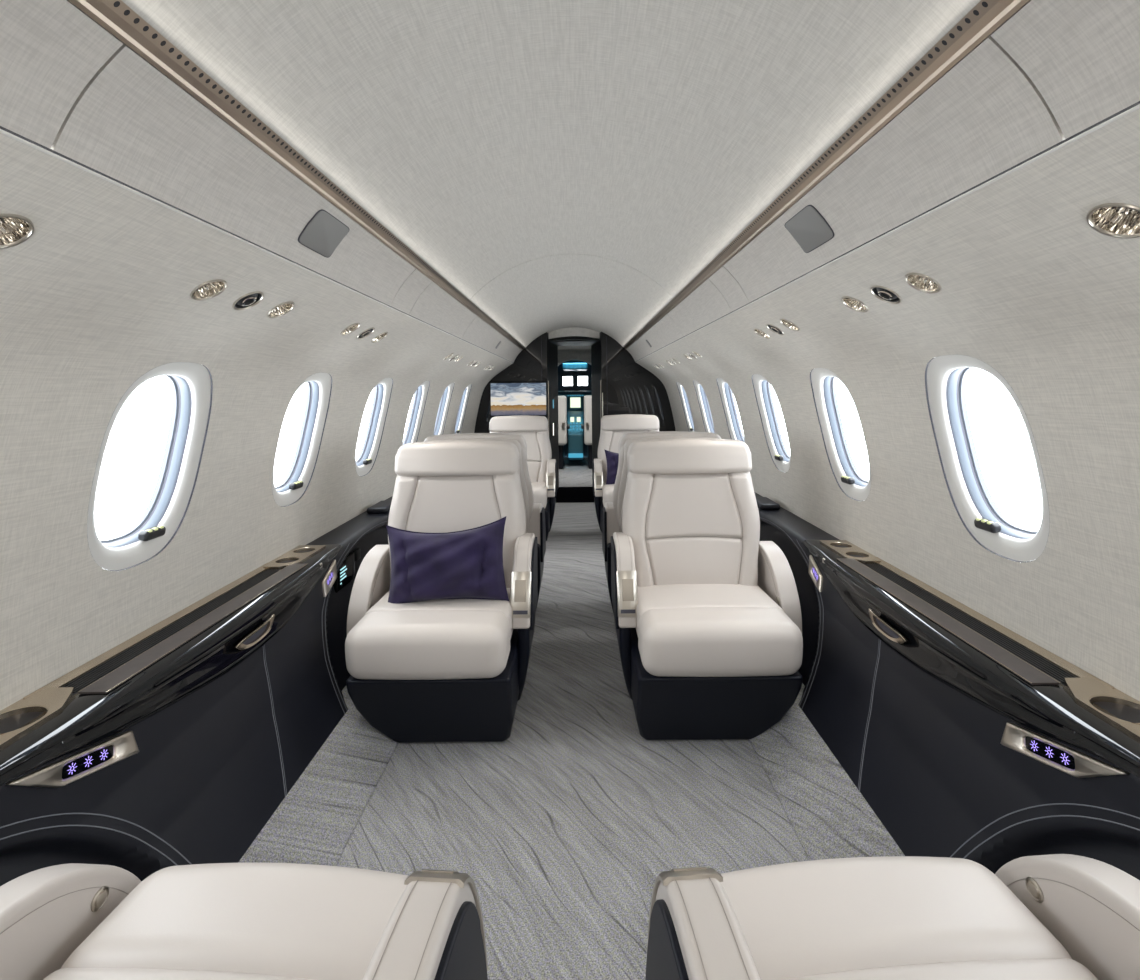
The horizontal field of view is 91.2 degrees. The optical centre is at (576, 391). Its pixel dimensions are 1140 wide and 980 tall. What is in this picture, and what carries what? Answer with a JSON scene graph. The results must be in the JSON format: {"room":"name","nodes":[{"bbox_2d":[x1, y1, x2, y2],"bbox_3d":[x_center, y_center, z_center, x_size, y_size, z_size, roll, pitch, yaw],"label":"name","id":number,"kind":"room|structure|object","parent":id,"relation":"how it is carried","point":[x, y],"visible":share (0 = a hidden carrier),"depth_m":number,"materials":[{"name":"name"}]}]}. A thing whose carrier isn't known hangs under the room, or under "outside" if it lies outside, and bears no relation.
{"room":"aircraft cabin","nodes":[
{"label":"aircraft cabin","id":0,"kind":"room"},
{"bbox_2d":[0,496,392,885],"bbox_3d":[-0.887,0.825,2.075,0.340,0.467,7.350,-1,0,0],"label":"panel","id":1,"kind":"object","parent":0,"point":[210,769],"depth_m":1.24,"materials":[{"name":"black leather"}]},
{"bbox_2d":[5,731,138,787],"bbox_3d":[-0.879,0.662,0.988,0.018,0.100,0.236,-1,0,3],"label":"light switch","id":2,"kind":"object","parent":1,"relation":"attached to","point":[74,767],"visible":1,"depth_m":0.99,"materials":[{"name":"silver metal"}]},
{"bbox_2d":[0,544,343,785],"bbox_3d":[-0.956,0.641,1.395,0.190,0.123,1.510,-1,0,0],"label":"ledge","id":3,"kind":"object","parent":1,"relation":"attached to","point":[201,652],"visible":0.95,"depth_m":1.26,"materials":[{"name":"black wood"}]},
{"bbox_2d":[0,687,73,747],"bbox_3d":[-1.002,0.614,0.950,0.106,0.064,0.300,-1,0,0],"label":"cup holder","id":4,"kind":"object","parent":3,"relation":"attached to","point":[51,700],"visible":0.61,"depth_m":1.03,"materials":[{"name":"brown metal"}]},
{"bbox_2d":[62,569,281,692],"bbox_3d":[-1.004,0.596,1.480,0.056,0.011,0.760,-1,0,0],"label":"grille","id":5,"kind":"object","parent":3,"relation":"attached to","point":[123,651],"depth_m":1.36,"materials":[{"name":"black plastic"}]},
{"bbox_2d":[263,545,325,569],"bbox_3d":[-1.002,0.614,1.990,0.106,0.064,0.260,-1,0,0],"label":"cup holder","id":6,"kind":"object","parent":3,"relation":"attached to","point":[290,555],"visible":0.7,"depth_m":1.97,"materials":[{"name":"brown metal"}]},
{"bbox_2d":[238,686,398,865],"bbox_3d":[-0.690,1.077,2.075,0.239,0.140,7.350,-1,0,0],"label":"carpet","id":7,"kind":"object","parent":1,"relation":"attached to","point":[316,820],"depth_m":1.47,"materials":[{"name":"carpet"}]},
{"bbox_2d":[322,560,336,596],"bbox_3d":[-0.877,0.661,1.988,0.018,0.093,0.126,-1,0,-4],"label":"light switch","id":8,"kind":"object","parent":1,"relation":"attached to","point":[330,577],"visible":1,"depth_m":1.98,"materials":[{"name":"silver metal"}]},
{"bbox_2d":[333,548,360,592],"bbox_3d":[-0.918,0.709,2.233,0.025,0.110,0.237,-1,0,0],"label":"control display","id":9,"kind":"object","parent":1,"relation":"attached to","point":[346,573],"visible":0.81,"depth_m":2.21,"materials":[{"name":"black"}]},
{"bbox_2d":[367,500,391,513],"bbox_3d":[-0.970,0.577,2.800,0.100,0.032,0.200,-1,0,0],"label":"ledge cap","id":10,"kind":"object","parent":1,"relation":"on","point":[382,507],"visible":0.76,"depth_m":2.71,"materials":[{"name":"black leather"}]},
{"bbox_2d":[0,133,512,710],"bbox_3d":[-0.852,0.427,2.075,0.411,1.442,7.350,-1,0,0],"label":"wall","id":11,"kind":"structure","parent":0,"point":[98,298],"depth_m":1.17,"materials":[{"name":"fabric"}]},
{"bbox_2d":[0,214,33,248],"bbox_3d":[-0.772,-0.227,0.745,0.069,0.069,0.069,-1,0,-44],"label":"reading lamp","id":12,"kind":"object","parent":11,"relation":"attached to","point":[13,227],"visible":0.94,"depth_m":0.77,"materials":[{"name":"silver metal"}]},
{"bbox_2d":[0,0,122,148],"bbox_3d":[-0.610,-0.370,-0.455,0.104,0.140,2.286,-1,0,0],"label":"panel","id":13,"kind":"object","parent":11,"relation":"attached to","point":[50,50],"visible":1,"depth_m":0.64,"materials":[{"name":"fabric"}]},
{"bbox_2d":[87,362,212,570],"bbox_3d":[-1.018,0.171,1.334,0.187,0.488,0.336,-1,0,0],"label":"window","id":14,"kind":"structure","parent":11,"relation":"in","point":[191,384],"depth_m":1.44,"materials":[{"name":"white plastic"}]},
{"bbox_2d":[138,525,165,540],"bbox_3d":[-1.056,0.351,1.389,0.027,0.027,0.068,-1,0,0],"label":"window shade control","id":15,"kind":"object","parent":14,"relation":"attached to","point":[151,533],"visible":1,"depth_m":1.37,"materials":[{"name":"black plastic"}]},
{"bbox_2d":[190,279,226,300],"bbox_3d":[-0.772,-0.227,1.170,0.069,0.069,0.069,-1,0,-44],"label":"reading lamp","id":16,"kind":"object","parent":11,"relation":"attached to","point":[210,289],"visible":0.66,"depth_m":1.19,"materials":[{"name":"silver metal"}]},
{"bbox_2d":[50,41,415,305],"bbox_3d":[-0.610,-0.370,1.317,0.104,0.140,1.251,-1,0,0],"label":"panel","id":17,"kind":"object","parent":11,"relation":"attached to","point":[132,124],"visible":0.98,"depth_m":0.90,"materials":[{"name":"fabric"}]},
{"bbox_2d":[298,209,349,257],"bbox_3d":[-0.601,-0.376,1.335,0.060,0.076,0.166,-1,0,0],"label":"speaker grille","id":18,"kind":"object","parent":17,"relation":"attached to","point":[324,232],"visible":1,"depth_m":1.32,"materials":[{"name":"grey"}]},
{"bbox_2d":[232,291,263,309],"bbox_3d":[-0.771,-0.216,1.310,0.063,0.047,0.073,-1,0,0],"label":"air vent","id":19,"kind":"object","parent":11,"relation":"in","point":[249,300],"visible":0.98,"depth_m":1.31,"materials":[{"name":"silver metal"}]},
{"bbox_2d":[0,40,511,362],"bbox_3d":[-0.651,-0.295,2.075,0.004,0.004,7.350,-1,0,0],"label":"trim","id":20,"kind":"structure","parent":11,"relation":"attached to","point":[1,130],"depth_m":0.89,"materials":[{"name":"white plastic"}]},
{"bbox_2d":[267,301,294,317],"bbox_3d":[-0.772,-0.227,1.455,0.069,0.069,0.069,-1,0,-44],"label":"reading lamp","id":21,"kind":"object","parent":11,"relation":"attached to","point":[284,308],"visible":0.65,"depth_m":1.48,"materials":[{"name":"silver metal"}]},
{"bbox_2d":[69,0,524,349],"bbox_3d":[-0.548,-0.450,2.075,0.048,0.040,7.350,-1,0,0],"label":"trim","id":22,"kind":"structure","parent":11,"relation":"attached to","point":[115,16],"depth_m":0.88,"materials":[{"name":"brown metal"}]},
{"bbox_2d":[272,373,331,506],"bbox_3d":[-1.018,0.171,2.049,0.187,0.488,0.336,-1,0,0],"label":"window","id":23,"kind":"structure","parent":11,"relation":"in","point":[319,385],"depth_m":2.16,"materials":[{"name":"white plastic"}]},
{"bbox_2d":[289,481,302,489],"bbox_3d":[-1.056,0.351,2.104,0.027,0.027,0.068,-1,0,0],"label":"window shade control","id":24,"kind":"object","parent":23,"relation":"attached to","point":[295,485],"visible":1,"depth_m":2.08,"materials":[{"name":"black plastic"}]},
{"bbox_2d":[340,323,359,335],"bbox_3d":[-0.772,-0.227,1.900,0.069,0.069,0.069,-1,0,-44],"label":"reading lamp","id":25,"kind":"object","parent":11,"relation":"attached to","point":[355,326],"visible":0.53,"depth_m":1.93,"materials":[{"name":"silver metal"}]},
{"bbox_2d":[357,328,374,338],"bbox_3d":[-0.771,-0.216,2.040,0.063,0.047,0.073,-1,0,0],"label":"air vent","id":26,"kind":"object","parent":11,"relation":"in","point":[369,331],"visible":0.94,"depth_m":2.04,"materials":[{"name":"silver metal"}]},
{"bbox_2d":[355,378,392,476],"bbox_3d":[-1.018,0.171,2.764,0.187,0.488,0.336,-1,0,0],"label":"window","id":27,"kind":"structure","parent":11,"relation":"in","point":[382,390],"depth_m":2.88,"materials":[{"name":"white plastic"}]},
{"bbox_2d":[390,269,431,313],"bbox_3d":[-0.610,-0.370,2.055,0.104,0.140,0.216,-1,0,0],"label":"panel","id":28,"kind":"object","parent":11,"relation":"attached to","point":[404,300],"visible":0.92,"depth_m":2.04,"materials":[{"name":"fabric"}]},
{"bbox_2d":[403,381,429,444],"bbox_3d":[-1.018,0.171,3.479,0.187,0.488,0.336,-1,0,0],"label":"window","id":29,"kind":"structure","parent":11,"relation":"in","point":[420,396],"depth_m":3.60,"materials":[{"name":"white glass"}]},
{"bbox_2d":[409,281,476,338],"bbox_3d":[-0.610,-0.370,2.658,0.104,0.140,0.981,-1,0,0],"label":"panel","id":30,"kind":"object","parent":11,"relation":"attached to","point":[436,307],"visible":0.92,"depth_m":2.52,"materials":[{"name":"fabric"}]},
{"bbox_2d":[434,383,453,434],"bbox_3d":[-1.018,0.171,4.194,0.187,0.488,0.336,-1,0,0],"label":"window","id":31,"kind":"structure","parent":11,"relation":"in","point":[444,405],"depth_m":4.32,"materials":[{"name":"glass"}]},
{"bbox_2d":[455,384,471,433],"bbox_3d":[-1.018,0.171,4.909,0.187,0.488,0.336,-1,0,0],"label":"window","id":32,"kind":"structure","parent":11,"relation":"in","point":[464,400],"depth_m":5.03,"materials":[{"name":"glass"}]},
{"bbox_2d":[462,316,508,355],"bbox_3d":[-0.610,-0.370,3.885,0.104,0.140,1.466,-1,0,0],"label":"panel","id":33,"kind":"object","parent":11,"relation":"attached to","point":[479,333],"visible":0.95,"depth_m":3.67,"materials":[{"name":"fabric"}]},
{"bbox_2d":[498,340,521,362],"bbox_3d":[-0.610,-0.370,5.185,0.104,0.140,1.126,-1,0,0],"label":"panel","id":34,"kind":"object","parent":11,"relation":"attached to","point":[510,351],"visible":0.97,"depth_m":5.08,"materials":[{"name":"fabric"}]},
{"bbox_2d":[122,0,980,347],"bbox_3d":[-0.026,-0.585,2.075,1.034,0.228,7.350,-1,0,0],"label":"ceiling","id":35,"kind":"structure","parent":0,"point":[490,138],"depth_m":1.18,"materials":[{"name":"fabric"}]},
{"bbox_2d":[547,333,558,498],"bbox_3d":[-0.417,0.259,6.175,0.400,1.750,0.850,-1,0,0],"label":"wall","id":36,"kind":"structure","parent":0,"point":[552,352],"depth_m":6.17,"materials":[{"name":"black"}]},
{"bbox_2d":[336,457,808,979],"bbox_3d":[-0.009,1.142,4.000,2.000,0.036,11.200,-1,0,0],"label":"floor","id":37,"kind":"structure","parent":0,"point":[564,828],"depth_m":1.52,"materials":[{"name":"carpet"}]},
{"bbox_2d":[0,863,487,979],"bbox_3d":[-0.457,0.663,0.406,0.639,0.940,0.949,-1,0,4],"label":"seat","id":38,"kind":"object","parent":37,"relation":"on","point":[71,921],"visible":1,"depth_m":0.72,"materials":[{"name":"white leather"}]},
{"bbox_2d":[43,968,313,979],"bbox_3d":[-0.436,0.777,0.540,0.480,0.137,0.310,-1,0,4],"label":"seat cushion","id":39,"kind":"object","parent":38,"relation":"on","point":[63,973],"depth_m":0.68,"materials":[{"name":"leather"}]},
{"bbox_2d":[345,440,537,742],"bbox_3d":[-0.471,0.664,1.976,0.639,0.940,0.657,-1,0,0],"label":"seat","id":40,"kind":"object","parent":37,"relation":"on","point":[439,670],"visible":0.72,"depth_m":1.78,"materials":[{"name":"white leather"}]},
{"bbox_2d":[364,588,512,639],"bbox_3d":[-0.460,0.777,1.970,0.480,0.137,0.310,-1,0,0],"label":"seat cushion","id":41,"kind":"object","parent":40,"relation":"on","point":[504,607],"depth_m":1.86,"materials":[{"name":"leather"}]},
{"bbox_2d":[386,516,509,603],"bbox_3d":[-0.450,0.599,1.946,0.441,0.311,0.185,-1,0,0],"label":"throw pillow","id":42,"kind":"object","parent":40,"relation":"on","point":[464,564],"visible":0.98,"depth_m":1.89,"materials":[{"name":"fabric"}]},
{"bbox_2d":[424,433,545,607],"bbox_3d":[-0.478,0.664,2.814,0.639,0.940,0.657,-1,0,0],"label":"seat","id":43,"kind":"object","parent":37,"relation":"on","point":[535,512],"visible":0.16,"depth_m":2.57,"materials":[{"name":"leather"}]},
{"bbox_2d":[489,415,556,540],"bbox_3d":[-0.478,0.664,4.356,0.639,0.940,0.657,-1,0,0],"label":"seat","id":44,"kind":"object","parent":37,"relation":"on","point":[542,468],"visible":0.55,"depth_m":4.48,"materials":[{"name":"leather"}]},
{"bbox_2d":[531,482,546,490],"bbox_3d":[-0.467,0.777,4.350,0.480,0.137,0.310,-1,0,0],"label":"seat cushion","id":45,"kind":"object","parent":44,"relation":"on","point":[541,484],"depth_m":4.31,"materials":[{"name":"leather"}]},
{"bbox_2d":[558,396,569,468],"bbox_3d":[-0.333,0.588,8.281,0.472,1.070,0.517,-1,0,0],"label":"seat","id":46,"kind":"object","parent":37,"relation":"on","point":[563,426],"visible":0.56,"depth_m":8.08,"materials":[{"name":"white leather"}]},
{"bbox_2d":[567,411,583,459],"bbox_3d":[-0.014,0.671,8.825,0.260,0.719,0.850,-1,0,0],"label":"console","id":47,"kind":"object","parent":37,"relation":"on","point":[575,419],"visible":0.91,"depth_m":8.45,"materials":[{"name":"teal"}]},
{"bbox_2d":[558,391,591,413],"bbox_3d":[-0.018,0.170,9.310,0.900,0.380,0.240,-1,0,0],"label":"panel","id":48,"kind":"object","parent":47,"relation":"attached to","point":[575,399],"visible":0.23,"depth_m":9.26,"materials":[{"name":"teal"}]},
{"bbox_2d":[581,395,591,468],"bbox_3d":[0.305,0.582,8.281,0.472,1.070,0.517,-1,0,0],"label":"seat","id":49,"kind":"object","parent":37,"relation":"on","point":[587,426],"visible":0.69,"depth_m":8.08,"materials":[{"name":"white leather"}]},
{"bbox_2d":[592,414,658,531],"bbox_3d":[0.451,0.655,4.356,0.639,0.940,0.657,-1,0,0],"label":"seat","id":50,"kind":"object","parent":37,"relation":"on","point":[613,427],"visible":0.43,"depth_m":4.50,"materials":[{"name":"leather"}]},
{"bbox_2d":[602,482,614,496],"bbox_3d":[0.441,0.768,4.350,0.480,0.137,0.310,-1,0,0],"label":"seat cushion","id":51,"kind":"object","parent":50,"relation":"on","point":[604,485],"depth_m":4.27,"materials":[{"name":"leather"}]},
{"bbox_2d":[604,449,618,483],"bbox_3d":[0.431,0.591,4.331,0.427,0.289,0.185,-1,0,3],"label":"throw pillow","id":52,"kind":"object","parent":50,"relation":"on","point":[612,458],"visible":0.26,"depth_m":4.30,"materials":[{"name":"fabric"}]},
{"bbox_2d":[602,431,720,612],"bbox_3d":[0.451,0.655,2.814,0.639,0.940,0.657,-1,0,0],"label":"seat","id":53,"kind":"object","parent":37,"relation":"on","point":[611,513],"visible":0.15,"depth_m":2.57,"materials":[{"name":"leather"}]},
{"bbox_2d":[611,438,802,739],"bbox_3d":[0.454,0.655,1.976,0.639,0.940,0.657,-1,0,0],"label":"seat","id":54,"kind":"object","parent":37,"relation":"on","point":[708,616],"visible":1,"depth_m":1.92,"materials":[{"name":"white leather"}]},
{"bbox_2d":[636,584,783,635],"bbox_3d":[0.444,0.768,1.970,0.480,0.137,0.310,-1,0,0],"label":"seat cushion","id":55,"kind":"object","parent":54,"relation":"on","point":[649,597],"depth_m":1.92,"materials":[{"name":"leather"}]},
{"bbox_2d":[749,683,904,860],"bbox_3d":[0.671,1.064,2.075,0.239,0.140,7.350,-1,0,0],"label":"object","id":56,"kind":"structure","parent":37,"relation":"attached to","point":[827,813],"depth_m":1.47,"materials":[{"name":"carpet"}]},
{"bbox_2d":[645,854,1139,979],"bbox_3d":[0.430,0.655,0.406,0.639,0.940,0.949,-1,0,-4],"label":"seat","id":57,"kind":"object","parent":37,"relation":"on","point":[1051,916],"visible":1,"depth_m":0.71,"materials":[{"name":"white leather"}]},
{"bbox_2d":[782,958,1097,979],"bbox_3d":[0.411,0.769,0.540,0.480,0.137,0.310,-1,0,-4],"label":"seat cushion","id":58,"kind":"object","parent":57,"relation":"on","point":[792,968],"depth_m":0.68,"materials":[{"name":"leather"}]},
{"bbox_2d":[548,327,599,338],"bbox_3d":[-0.026,-0.630,5.888,0.620,0.140,0.035,-1,0,0],"label":"wall","id":59,"kind":"structure","parent":0,"point":[573,331],"depth_m":5.87,"materials":[{"name":"fabric"}]},
{"bbox_2d":[549,336,598,341],"bbox_3d":[-0.026,-0.619,5.955,0.640,0.162,0.090,-1,0,0],"label":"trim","id":60,"kind":"structure","parent":59,"relation":"in","point":[568,337],"depth_m":5.91,"materials":[{"name":"black"}]},
{"bbox_2d":[558,346,590,349],"bbox_3d":[-0.026,-0.630,7.260,1.600,0.060,1.280,-1,0,0],"label":"ceiling","id":61,"kind":"structure","parent":0,"point":[559,347],"depth_m":7.55,"materials":[{"name":"fabric"}]},
{"bbox_2d":[552,340,596,345],"bbox_3d":[-0.025,-0.557,6.310,0.600,0.025,0.620,-1,0,0],"label":"ceiling","id":62,"kind":"structure","parent":0,"point":[566,342],"depth_m":6.25,"materials":[{"name":"black"}]},
{"bbox_2d":[474,332,675,498],"bbox_3d":[-0.018,0.249,5.758,2.107,1.758,0.044,-1,0,0],"label":"wall","id":63,"kind":"structure","parent":0,"point":[628,387],"depth_m":5.74,"materials":[{"name":"black"}]},
{"bbox_2d":[490,381,546,419],"bbox_3d":[-0.594,0.104,5.723,0.584,0.430,0.030,-1,0,0],"label":"wall screen","id":64,"kind":"object","parent":63,"relation":"attached to","point":[507,398],"visible":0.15,"depth_m":5.71,"materials":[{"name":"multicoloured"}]},
{"bbox_2d":[558,361,591,456],"bbox_3d":[-0.018,0.255,9.650,1.600,1.750,0.060,-1,0,0],"label":"wall","id":65,"kind":"structure","parent":0,"point":[561,373],"depth_m":9.62,"materials":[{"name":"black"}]},
{"bbox_2d":[591,332,602,498],"bbox_3d":[0.382,0.251,6.175,0.400,1.750,0.850,-1,0,0],"label":"wall","id":66,"kind":"structure","parent":0,"point":[596,368],"depth_m":6.18,"materials":[{"name":"black"}]},
{"bbox_2d":[636,108,1139,700],"bbox_3d":[0.820,0.411,2.075,0.411,1.442,7.350,-1,0,0],"label":"wall","id":67,"kind":"structure","parent":0,"point":[1030,291],"depth_m":1.16,"materials":[{"name":"fabric"}]},
{"bbox_2d":[626,339,648,360],"bbox_3d":[0.563,-0.382,5.185,0.104,0.140,1.126,-1,0,0],"label":"panel","id":68,"kind":"object","parent":67,"relation":"attached to","point":[637,349],"visible":0.94,"depth_m":5.09,"materials":[{"name":"fabric"}]},
{"bbox_2d":[638,314,682,353],"bbox_3d":[0.563,-0.382,3.885,0.104,0.140,1.466,-1,0,0],"label":"panel","id":69,"kind":"object","parent":67,"relation":"attached to","point":[665,331],"visible":0.94,"depth_m":3.67,"materials":[{"name":"fabric"}]},
{"bbox_2d":[676,382,693,431],"bbox_3d":[0.981,0.152,4.909,0.187,0.488,0.336,-1,0,0],"label":"window","id":70,"kind":"structure","parent":67,"relation":"in","point":[685,403],"depth_m":5.03,"materials":[{"name":"glass"}]},
{"bbox_2d":[667,279,731,336],"bbox_3d":[0.563,-0.382,2.658,0.104,0.140,0.981,-1,0,0],"label":"panel","id":71,"kind":"object","parent":67,"relation":"attached to","point":[706,304],"visible":0.96,"depth_m":2.52,"materials":[{"name":"fabric"}]},
{"bbox_2d":[693,380,714,432],"bbox_3d":[0.981,0.152,4.194,0.187,0.488,0.336,-1,0,0],"label":"window","id":72,"kind":"structure","parent":67,"relation":"in","point":[701,396],"depth_m":4.32,"materials":[{"name":"glass"}]},
{"bbox_2d":[708,266,749,310],"bbox_3d":[0.563,-0.382,2.055,0.104,0.140,0.216,-1,0,0],"label":"panel","id":73,"kind":"object","parent":67,"relation":"attached to","point":[722,278],"visible":0.93,"depth_m":2.04,"materials":[{"name":"fabric"}]},
{"bbox_2d":[717,378,744,442],"bbox_3d":[0.981,0.152,3.479,0.187,0.488,0.336,-1,0,0],"label":"window","id":74,"kind":"structure","parent":67,"relation":"in","point":[726,394],"depth_m":3.60,"materials":[{"name":"glass"}]},
{"bbox_2d":[752,374,790,471],"bbox_3d":[0.981,0.152,2.764,0.187,0.488,0.336,-1,0,0],"label":"window","id":75,"kind":"structure","parent":67,"relation":"in","point":[762,387],"depth_m":2.88,"materials":[{"name":"white plastic"}]},
{"bbox_2d":[766,324,783,334],"bbox_3d":[0.727,-0.230,2.040,0.063,0.047,0.073,-1,0,0],"label":"air vent","id":76,"kind":"object","parent":67,"relation":"in","point":[770,327],"visible":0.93,"depth_m":2.04,"materials":[{"name":"silver metal"}]},
{"bbox_2d":[780,319,799,330],"bbox_3d":[0.727,-0.241,1.900,0.069,0.069,0.069,-1,0,45],"label":"reading lamp","id":77,"kind":"object","parent":67,"relation":"attached to","point":[786,323],"visible":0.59,"depth_m":1.92,"materials":[{"name":"silver metal"}]},
{"bbox_2d":[623,0,1028,348],"bbox_3d":[0.500,-0.460,2.075,0.048,0.040,7.350,-1,0,0],"label":"trim","id":78,"kind":"structure","parent":67,"relation":"attached to","point":[983,19],"depth_m":0.90,"materials":[{"name":"brown metal"}]},
{"bbox_2d":[810,368,870,500],"bbox_3d":[0.981,0.152,2.049,0.187,0.488,0.336,-1,0,0],"label":"window","id":79,"kind":"structure","parent":67,"relation":"in","point":[823,380],"depth_m":2.16,"materials":[{"name":"white plastic"}]},
{"bbox_2d":[841,475,854,484],"bbox_3d":[1.023,0.331,2.104,0.027,0.027,0.068,-1,0,0],"label":"window shade control","id":80,"kind":"object","parent":79,"relation":"attached to","point":[849,480],"visible":1,"depth_m":2.08,"materials":[{"name":"black plastic"}]},
{"bbox_2d":[841,296,868,312],"bbox_3d":[0.727,-0.241,1.455,0.069,0.069,0.069,-1,0,45],"label":"reading lamp","id":81,"kind":"object","parent":67,"relation":"attached to","point":[852,303],"visible":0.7,"depth_m":1.48,"materials":[{"name":"silver metal"}]},
{"bbox_2d":[870,285,901,303],"bbox_3d":[0.727,-0.230,1.310,0.063,0.047,0.073,-1,0,0],"label":"air vent","id":82,"kind":"object","parent":67,"relation":"in","point":[887,295],"visible":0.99,"depth_m":1.31,"materials":[{"name":"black metal"}]},
{"bbox_2d":[636,32,1139,361],"bbox_3d":[0.606,-0.307,2.075,0.004,0.004,7.350,-1,0,0],"label":"trim","id":83,"kind":"structure","parent":67,"relation":"attached to","point":[1123,114],"depth_m":0.84,"materials":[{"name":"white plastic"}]},
{"bbox_2d":[723,33,1064,301],"bbox_3d":[0.563,-0.382,1.317,0.104,0.140,1.251,-1,0,0],"label":"panel","id":84,"kind":"object","parent":67,"relation":"attached to","point":[985,116],"visible":0.94,"depth_m":0.90,"materials":[{"name":"fabric"}]},
{"bbox_2d":[784,205,833,252],"bbox_3d":[0.554,-0.387,1.335,0.060,0.076,0.166,-1,0,0],"label":"speaker grille","id":85,"kind":"object","parent":84,"relation":"attached to","point":[808,227],"visible":1,"depth_m":1.32,"materials":[{"name":"grey plastic"}]},
{"bbox_2d":[905,273,940,293],"bbox_3d":[0.727,-0.241,1.170,0.069,0.069,0.069,-1,0,45],"label":"reading lamp","id":86,"kind":"object","parent":67,"relation":"attached to","point":[920,282],"visible":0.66,"depth_m":1.19,"materials":[{"name":"silver metal"}]},
{"bbox_2d":[925,354,1049,561],"bbox_3d":[0.981,0.152,1.334,0.187,0.488,0.336,-1,0,0],"label":"window","id":87,"kind":"structure","parent":67,"relation":"in","point":[945,375],"depth_m":1.44,"materials":[{"name":"white plastic"}]},
{"bbox_2d":[974,517,1000,532],"bbox_3d":[1.023,0.331,1.389,0.027,0.027,0.068,-1,0,0],"label":"window shade control","id":88,"kind":"object","parent":87,"relation":"attached to","point":[988,525],"visible":1,"depth_m":1.37,"materials":[{"name":"black plastic"}]},
{"bbox_2d":[990,0,1139,138],"bbox_3d":[0.563,-0.382,-0.455,0.104,0.140,2.286,-1,0,0],"label":"panel","id":89,"kind":"object","parent":67,"relation":"attached to","point":[1082,56],"visible":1,"depth_m":0.63,"materials":[{"name":"fabric"}]},
{"bbox_2d":[1087,203,1139,238],"bbox_3d":[0.727,-0.241,0.745,0.069,0.069,0.069,-1,0,45],"label":"reading lamp","id":90,"kind":"object","parent":67,"relation":"attached to","point":[1118,220],"visible":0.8,"depth_m":0.77,"materials":[{"name":"silver metal"}]},
{"bbox_2d":[754,492,1139,879],"bbox_3d":[0.863,0.808,2.075,0.340,0.467,7.350,-1,0,0],"label":"wall","id":91,"kind":"structure","parent":0,"point":[929,760],"depth_m":1.24,"materials":[{"name":"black leather"}]},
{"bbox_2d":[756,497,779,509],"bbox_3d":[0.940,0.559,2.800,0.100,0.032,0.200,-1,0,0],"label":"ledge cap","id":92,"kind":"object","parent":91,"relation":"on","point":[763,503],"visible":0.72,"depth_m":2.72,"materials":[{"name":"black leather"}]},
{"bbox_2d":[808,555,822,591],"bbox_3d":[0.850,0.645,1.988,0.018,0.093,0.126,-1,0,4],"label":"light switch","id":93,"kind":"object","parent":91,"relation":"attached to","point":[814,572],"visible":1,"depth_m":1.98,"materials":[{"name":"silver metal"}]},
{"bbox_2d":[802,540,1139,777],"bbox_3d":[0.928,0.623,1.395,0.190,0.123,1.510,-1,0,0],"label":"ledge","id":94,"kind":"object","parent":91,"relation":"attached to","point":[943,647],"visible":0.98,"depth_m":1.25,"materials":[{"name":"black wood"}]},
{"bbox_2d":[820,540,880,563],"bbox_3d":[0.974,0.595,1.990,0.106,0.064,0.260,-1,0,0],"label":"cup holder","id":95,"kind":"object","parent":94,"relation":"attached to","point":[853,549],"visible":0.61,"depth_m":1.97,"materials":[{"name":"brown metal"}]},
{"bbox_2d":[865,563,1076,682],"bbox_3d":[0.976,0.577,1.480,0.056,0.011,0.760,-1,0,0],"label":"grille","id":96,"kind":"object","parent":94,"relation":"attached to","point":[943,601],"depth_m":1.35,"materials":[{"name":"black plastic"}]},
{"bbox_2d":[1065,677,1139,739],"bbox_3d":[0.974,0.595,0.950,0.106,0.064,0.300,-1,0,0],"label":"cup holder","id":97,"kind":"object","parent":94,"relation":"attached to","point":[1085,691],"visible":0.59,"depth_m":1.03,"materials":[{"name":"brown metal"}]},
{"bbox_2d":[1000,722,1128,777],"bbox_3d":[0.852,0.645,0.988,0.018,0.100,0.236,-1,0,-3],"label":"light switch","id":98,"kind":"object","parent":91,"relation":"attached to","point":[1068,760],"visible":1,"depth_m":0.99,"materials":[{"name":"silver metal"}]},
{"bbox_3d":[-0.728,0.202,8.260,0.180,1.930,3.280,-1,0,0],"label":"wall","id":99,"kind":"structure","parent":0,"visible":0},
{"bbox_2d":[558,349,590,365],"bbox_3d":[-0.018,0.205,7.950,1.240,1.850,0.100,-1,0,0],"label":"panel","id":100,"kind":"structure","parent":99,"relation":"in","point":[563,355],"depth_m":7.90,"materials":[{"name":"fabric"}]},
{"bbox_3d":[-0.025,-0.560,8.950,1.600,0.060,1.900,-1,0,0],"label":"ceiling","id":101,"kind":"structure","parent":0,"visible":0},
{"bbox_2d":[562,363,587,370],"bbox_3d":[-0.024,-0.410,9.198,0.400,0.100,0.703,-1,0,0],"label":"panel","id":102,"kind":"object","parent":101,"relation":"attached to","point":[565,366],"visible":1,"depth_m":8.85,"materials":[{"name":"teal"}]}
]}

